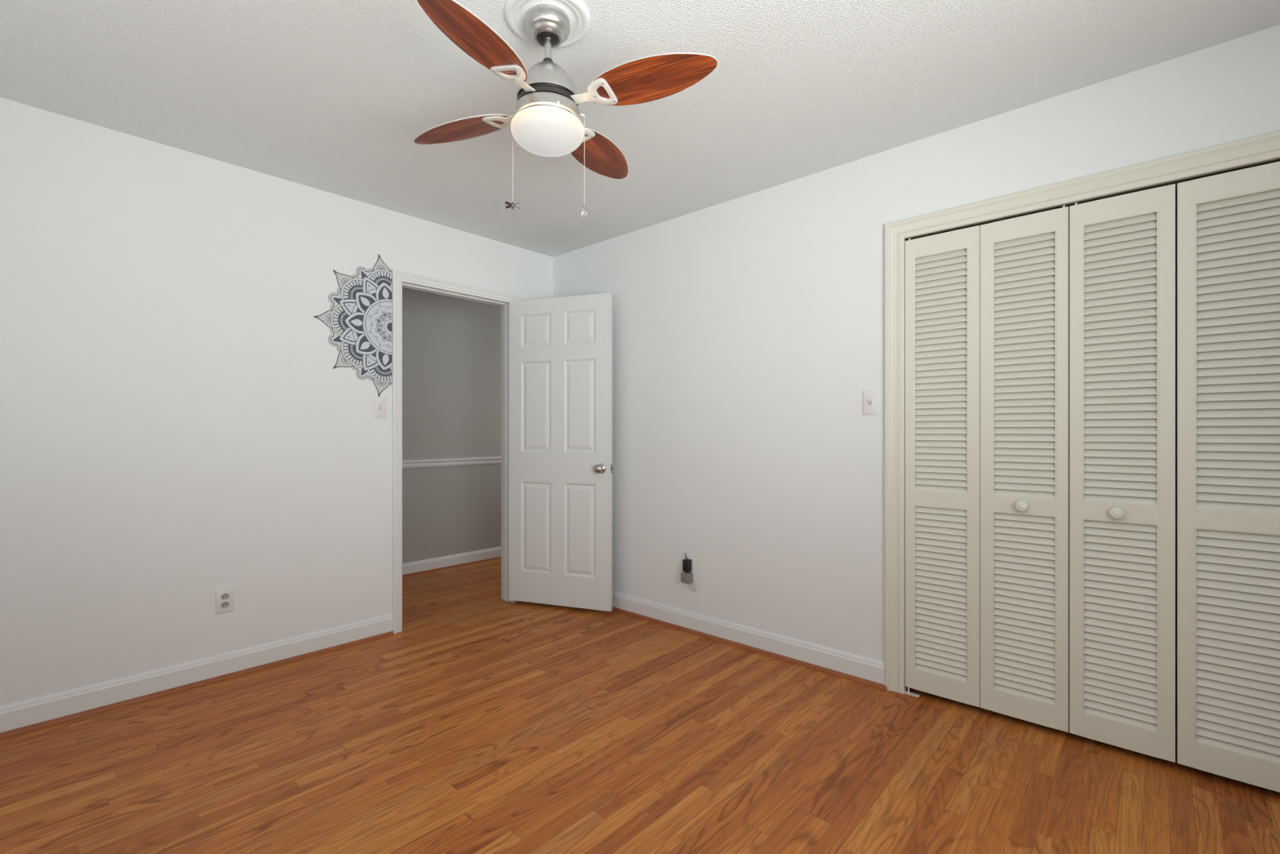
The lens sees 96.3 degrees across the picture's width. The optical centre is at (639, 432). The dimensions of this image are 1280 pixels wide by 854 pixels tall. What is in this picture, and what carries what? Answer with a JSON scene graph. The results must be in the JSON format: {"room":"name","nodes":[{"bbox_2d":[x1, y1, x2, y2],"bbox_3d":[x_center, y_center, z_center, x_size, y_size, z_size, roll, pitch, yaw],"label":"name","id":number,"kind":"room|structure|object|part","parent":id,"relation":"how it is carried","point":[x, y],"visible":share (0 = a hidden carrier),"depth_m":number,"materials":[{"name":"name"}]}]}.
{"room":"empty bedroom","nodes":[
{"label":"empty bedroom","id":0,"kind":"room"},
{"bbox_2d":[0,97,552,706],"bbox_3d":[-1.846,-0.059,2.937,0.115,2.440,3.480,0,0,42],"label":"wall","id":1,"kind":"structure","parent":0,"point":[179,426],"depth_m":2.58,"materials":[{"name":"paint"}]},
{"bbox_2d":[0,613,392,732],"bbox_3d":[-2.155,1.104,2.498,0.014,0.114,2.174,0,0,42],"label":"baseboard","id":2,"kind":"structure","parent":1,"relation":"attached to","point":[45,708],"depth_m":2.57,"materials":[{"name":"white paint"}]},
{"bbox_2d":[0,631,393,738],"bbox_3d":[-2.145,1.152,2.487,0.017,0.018,2.170,0,0,42],"label":"trim","id":3,"kind":"structure","parent":1,"relation":"attached to","point":[99,709],"depth_m":2.56,"materials":[{"name":"wood"}]},
{"bbox_2d":[215,586,233,613],"bbox_3d":[-1.965,0.797,2.714,0.007,0.114,0.070,0,0,42],"label":"wall outlet","id":4,"kind":"object","parent":1,"relation":"attached to","point":[224,597],"visible":1,"depth_m":2.71,"materials":[{"name":"white plastic"}]},
{"bbox_2d":[220,601,229,608],"bbox_3d":[-1.964,0.816,2.712,0.002,0.027,0.034,0,0,42],"label":"socket","id":5,"kind":"object","parent":4,"relation":"attached to","point":[223,604],"depth_m":2.71,"materials":[{"name":"grey plastic"}]},
{"bbox_2d":[220,593,229,599],"bbox_3d":[-1.964,0.777,2.712,0.002,0.027,0.034,0,0,42],"label":"socket","id":6,"kind":"object","parent":4,"relation":"attached to","point":[223,596],"depth_m":2.71,"materials":[{"name":"grey plastic"}]},
{"bbox_2d":[313,254,391,396],"bbox_3d":[-1.571,-0.605,3.152,0.003,0.814,0.416,0,0,42],"label":"decal","id":7,"kind":"object","parent":1,"relation":"attached to","point":[358,318],"visible":1,"depth_m":3.19,"materials":[{"name":"paper"}]},
{"bbox_2d":[373,396,386,417],"bbox_3d":[-1.470,-0.142,3.253,0.019,0.114,0.070,0,0,42],"label":"light switch","id":8,"kind":"object","parent":1,"relation":"attached to","point":[380,403],"visible":1,"depth_m":3.25,"materials":[{"name":"white plastic"}]},
{"bbox_2d":[402,286,501,306],"bbox_3d":[-1.229,0.112,3.721,0.020,2.098,0.885,0,0,42],"label":"trim","id":9,"kind":"structure","parent":1,"relation":"attached to","point":[402,286],"depth_m":3.71,"materials":[{"name":"white paint"}]},
{"bbox_2d":[391,269,519,634],"bbox_3d":[-1.128,0.112,3.630,0.020,2.098,0.885,0,0,42],"label":"trim","id":10,"kind":"structure","parent":1,"relation":"attached to","point":[398,277],"depth_m":3.33,"materials":[{"name":"white paint"}]},
{"bbox_2d":[402,281,511,601],"bbox_3d":[-1.179,0.129,3.675,0.116,2.064,0.798,0,0,42],"label":"trim","id":11,"kind":"structure","parent":1,"relation":"attached to","point":[504,306],"depth_m":3.94,"materials":[{"name":"white paint"}]},
{"bbox_2d":[508,293,613,611],"bbox_3d":[-0.531,0.126,3.769,0.765,2.016,0.167,0,0,20],"label":"door","id":12,"kind":"structure","parent":1,"relation":"in","point":[560,348],"depth_m":3.74,"materials":[{"name":"paint"}]},
{"bbox_3d":[-0.257,0.231,3.616,0.064,0.064,0.066,0,0,20],"label":"knob","id":13,"kind":"part","parent":12,"relation":"part of","materials":[{"name":"silver metal"}]},
{"bbox_2d":[402,287,501,563],"bbox_3d":[-2.028,-0.059,4.571,0.080,2.440,4.700,0,0,42],"label":"wall","id":14,"kind":"structure","parent":0,"point":[451,346],"depth_m":4.93,"materials":[{"name":"paint"}]},
{"bbox_2d":[402,546,501,574],"bbox_3d":[-2.020,1.111,4.510,0.014,0.100,4.620,0,0,42],"label":"baseboard","id":15,"kind":"structure","parent":14,"relation":"attached to","point":[459,558],"depth_m":4.93,"materials":[{"name":"white paint"}]},
{"bbox_2d":[402,456,501,467],"bbox_3d":[-2.016,0.257,4.506,0.026,0.063,4.620,0,0,42],"label":"trim","id":16,"kind":"structure","parent":14,"relation":"attached to","point":[495,460],"depth_m":4.93,"materials":[{"name":"white paint"}]},
{"bbox_2d":[402,555,501,576],"bbox_3d":[-2.010,1.155,4.501,0.012,0.012,4.620,0,0,42],"label":"trim","id":17,"kind":"structure","parent":14,"relation":"attached to","point":[482,560],"depth_m":4.92,"materials":[{"name":"wood"}]},
{"bbox_2d":[0,557,1279,853],"bbox_3d":[-0.162,1.191,2.575,5.670,0.060,5.260,0,0,42],"label":"floor","id":18,"kind":"structure","parent":0,"point":[488,723],"depth_m":2.02,"materials":[{"name":"brown wood"}]},
{"bbox_2d":[0,0,1279,257],"bbox_3d":[-0.235,-1.319,1.569,4.230,0.080,3.470,0,0,42],"label":"ceiling","id":19,"kind":"structure","parent":0,"point":[333,96],"depth_m":2.09,"materials":[{"name":"white paint"}]},
{"bbox_2d":[504,0,590,48],"bbox_3d":[-0.284,-1.273,1.768,0.262,0.014,0.262,0,0,42],"label":"ceiling medallion","id":20,"kind":"object","parent":19,"relation":"attached to","point":[515,11],"visible":0.67,"depth_m":1.75,"materials":[{"name":"white paint"}]},
{"bbox_2d":[413,0,717,218],"bbox_3d":[-0.284,-0.965,1.768,0.778,0.613,0.778,0,0,-21],"label":"ceiling fan","id":21,"kind":"object","parent":20,"relation":"hanging from","point":[545,122],"visible":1,"depth_m":1.68,"materials":[{"name":"brown wood"}]},
{"bbox_3d":[-0.594,-1.003,1.904,0.404,0.004,0.154,0,11,25],"label":"fan blade","id":22,"kind":"part","parent":21,"relation":"part of","materials":[{"name":"brown wood"}]},
{"bbox_3d":[-0.420,-1.003,1.458,0.154,0.004,0.404,12,5,24],"label":"fan blade","id":23,"kind":"part","parent":21,"relation":"part of","materials":[{"name":"brown wood"}]},
{"bbox_3d":[-0.399,-1.001,1.820,0.092,0.011,0.048,0,11,25],"label":"blade arm","id":24,"kind":"part","parent":21,"relation":"part of","materials":[{"name":"silver metal"}]},
{"bbox_3d":[-0.336,-1.001,1.653,0.048,0.011,0.092,12,5,24],"label":"blade arm","id":25,"kind":"part","parent":21,"relation":"part of","materials":[{"name":"silver metal"}]},
{"bbox_3d":[-0.284,-1.020,1.768,0.186,0.048,0.186,0,0,42],"label":"motor","id":26,"kind":"part","parent":21,"relation":"part of","materials":[{"name":"silver metal"}]},
{"bbox_3d":[-0.284,-0.917,1.768,0.225,0.098,0.225,0,0,42],"label":"lamp shade","id":27,"kind":"part","parent":21,"relation":"part of","materials":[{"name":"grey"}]},
{"bbox_3d":[-0.179,-0.844,1.768,0.019,0.277,0.006,0,0,0],"label":"pull chain","id":28,"kind":"part","parent":21,"relation":"part of","materials":[{"name":"silver metal"}]},
{"bbox_3d":[-0.169,-1.001,1.715,0.092,0.011,0.048,0,-11,25],"label":"blade arm","id":29,"kind":"part","parent":21,"relation":"part of","materials":[{"name":"silver metal"}]},
{"bbox_3d":[-0.148,-1.003,2.077,0.154,0.004,0.404,-12,-5,24],"label":"fan blade","id":30,"kind":"part","parent":21,"relation":"part of","materials":[{"name":"brown wood"}]},
{"bbox_3d":[0.026,-1.003,1.631,0.404,0.004,0.154,0,-11,25],"label":"fan blade","id":31,"kind":"part","parent":21,"relation":"part of","materials":[{"name":"brown wood"}]},
{"bbox_2d":[552,24,1279,662],"bbox_3d":[0.932,-0.059,2.850,4.355,2.440,0.115,0,0,42],"label":"wall","id":32,"kind":"structure","parent":0,"point":[748,331],"depth_m":2.91,"materials":[{"name":"paint"}]},
{"bbox_2d":[684,556,693,577],"bbox_3d":[0.288,0.789,3.350,0.070,0.114,0.007,0,0,42],"label":"wall outlet","id":33,"kind":"object","parent":32,"relation":"attached to","point":[691,558],"visible":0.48,"depth_m":3.33,"materials":[{"name":"white plastic"}]},
{"bbox_2d":[682,552,691,572],"bbox_3d":[0.274,0.754,3.330,0.040,0.105,0.040,0,0,42],"label":"plug adapter","id":34,"kind":"object","parent":33,"relation":"attached to","point":[686,563],"visible":1,"depth_m":3.32,"materials":[{"name":"black plastic"}]},
{"bbox_2d":[680,571,695,591],"bbox_3d":[0.280,0.867,3.321,0.079,0.104,0.046,0,0,42],"label":"plug adapter","id":35,"kind":"object","parent":33,"relation":"attached to","point":[686,577],"visible":1,"depth_m":3.31,"materials":[{"name":"grey plastic"}]},
{"bbox_2d":[612,591,884,684],"bbox_3d":[0.242,1.104,3.386,2.353,0.114,0.014,0,0,42],"label":"baseboard","id":36,"kind":"structure","parent":32,"relation":"attached to","point":[860,666],"depth_m":3.03,"materials":[{"name":"white paint"}]},
{"bbox_2d":[612,606,886,690],"bbox_3d":[0.235,1.152,3.372,2.361,0.018,0.017,0,0,42],"label":"trim","id":37,"kind":"structure","parent":32,"relation":"attached to","point":[855,678],"depth_m":3.00,"materials":[{"name":"wood"}]},
{"bbox_2d":[862,389,878,414],"bbox_3d":[1.061,-0.139,2.644,0.070,0.114,0.019,0,0,42],"label":"light switch","id":38,"kind":"object","parent":32,"relation":"attached to","point":[870,397],"visible":1,"depth_m":2.65,"materials":[{"name":"white plastic"}]},
{"bbox_2d":[904,205,1069,732],"bbox_3d":[1.392,0.151,2.353,0.589,2.020,0.062,0,0,42],"label":"bifold door","id":39,"kind":"structure","parent":32,"relation":"in","point":[987,305],"depth_m":2.32,"materials":[{"name":"beige paint"}]},
{"bbox_3d":[1.294,0.683,2.464,0.208,0.722,0.021,0,0,42],"label":"louver panel","id":40,"kind":"part","parent":39,"relation":"part of","materials":[{"name":"beige paint"}]},
{"bbox_3d":[1.294,-0.257,2.464,0.208,1.025,0.021,0,0,42],"label":"louver panel","id":41,"kind":"part","parent":39,"relation":"part of","materials":[{"name":"beige paint"}]},
{"bbox_3d":[1.296,0.140,2.463,0.291,1.981,0.028,0,0,42],"label":"door","id":42,"kind":"part","parent":39,"relation":"part of","materials":[{"name":"beige paint"}]},
{"bbox_3d":[1.494,0.290,2.242,0.044,0.044,0.034,0,0,42],"label":"knob","id":43,"kind":"part","parent":39,"relation":"part of","materials":[{"name":"white ceramic"}]},
{"bbox_3d":[1.517,0.683,2.263,0.208,0.722,0.021,0,0,42],"label":"louver panel","id":44,"kind":"part","parent":39,"relation":"part of","materials":[{"name":"beige paint"}]},
{"bbox_3d":[1.517,-0.257,2.263,0.208,1.025,0.021,0,0,42],"label":"louver panel","id":45,"kind":"part","parent":39,"relation":"part of","materials":[{"name":"beige paint"}]},
{"bbox_3d":[1.514,0.140,2.266,0.292,1.981,0.028,0,0,42],"label":"door","id":46,"kind":"part","parent":39,"relation":"part of","materials":[{"name":"beige paint"}]},
{"bbox_2d":[884,129,1279,693],"bbox_3d":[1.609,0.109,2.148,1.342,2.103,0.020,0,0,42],"label":"trim","id":47,"kind":"structure","parent":32,"relation":"attached to","point":[1264,147],"depth_m":2.55,"materials":[{"name":"beige paint"}]},
{"bbox_2d":[904,157,1279,239],"bbox_3d":[1.625,-0.864,2.166,1.186,0.010,0.020,0,0,42],"label":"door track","id":48,"kind":"structure","parent":32,"relation":"attached to","point":[1276,159],"depth_m":2.08,"materials":[{"name":"metal"}]},
{"bbox_2d":[1069,161,1279,791],"bbox_3d":[1.831,0.136,1.956,0.588,1.990,0.062,0,0,42],"label":"bifold door","id":49,"kind":"structure","parent":32,"relation":"in","point":[1122,247],"depth_m":1.96,"materials":[{"name":"beige paint"}]},
{"bbox_3d":[1.706,0.290,2.051,0.044,0.044,0.034,0,0,42],"label":"knob","id":50,"kind":"part","parent":49,"relation":"part of","materials":[{"name":"white ceramic"}]},
{"bbox_3d":[1.731,0.683,2.070,0.207,0.722,0.021,0,0,42],"label":"louver panel","id":51,"kind":"part","parent":49,"relation":"part of","materials":[{"name":"beige paint"}]},
{"bbox_3d":[1.731,-0.257,2.070,0.207,1.025,0.021,0,0,42],"label":"louver panel","id":52,"kind":"part","parent":49,"relation":"part of","materials":[{"name":"beige paint"}]},
{"bbox_3d":[1.732,0.140,2.068,0.291,1.981,0.028,0,0,42],"label":"door","id":53,"kind":"part","parent":49,"relation":"part of","materials":[{"name":"beige paint"}]},
{"bbox_3d":[1.952,0.140,1.870,0.292,1.981,0.028,0,0,42],"label":"door","id":54,"kind":"part","parent":49,"relation":"part of","materials":[{"name":"beige paint"}]},
{"bbox_3d":[1.954,0.683,1.868,0.208,0.722,0.021,0,0,42],"label":"louver panel","id":55,"kind":"part","parent":49,"relation":"part of","materials":[{"name":"beige paint"}]},
{"bbox_3d":[1.954,-0.257,1.868,0.208,1.025,0.021,0,0,42],"label":"louver panel","id":56,"kind":"part","parent":49,"relation":"part of","materials":[{"name":"beige paint"}]},
{"bbox_2d":[1175,187,1177,697],"bbox_3d":[1.922,-0.079,2.495,1.788,2.480,0.685,0,0,42],"label":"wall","id":57,"kind":"structure","parent":0,"point":[1176,188],"depth_m":2.51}
]}

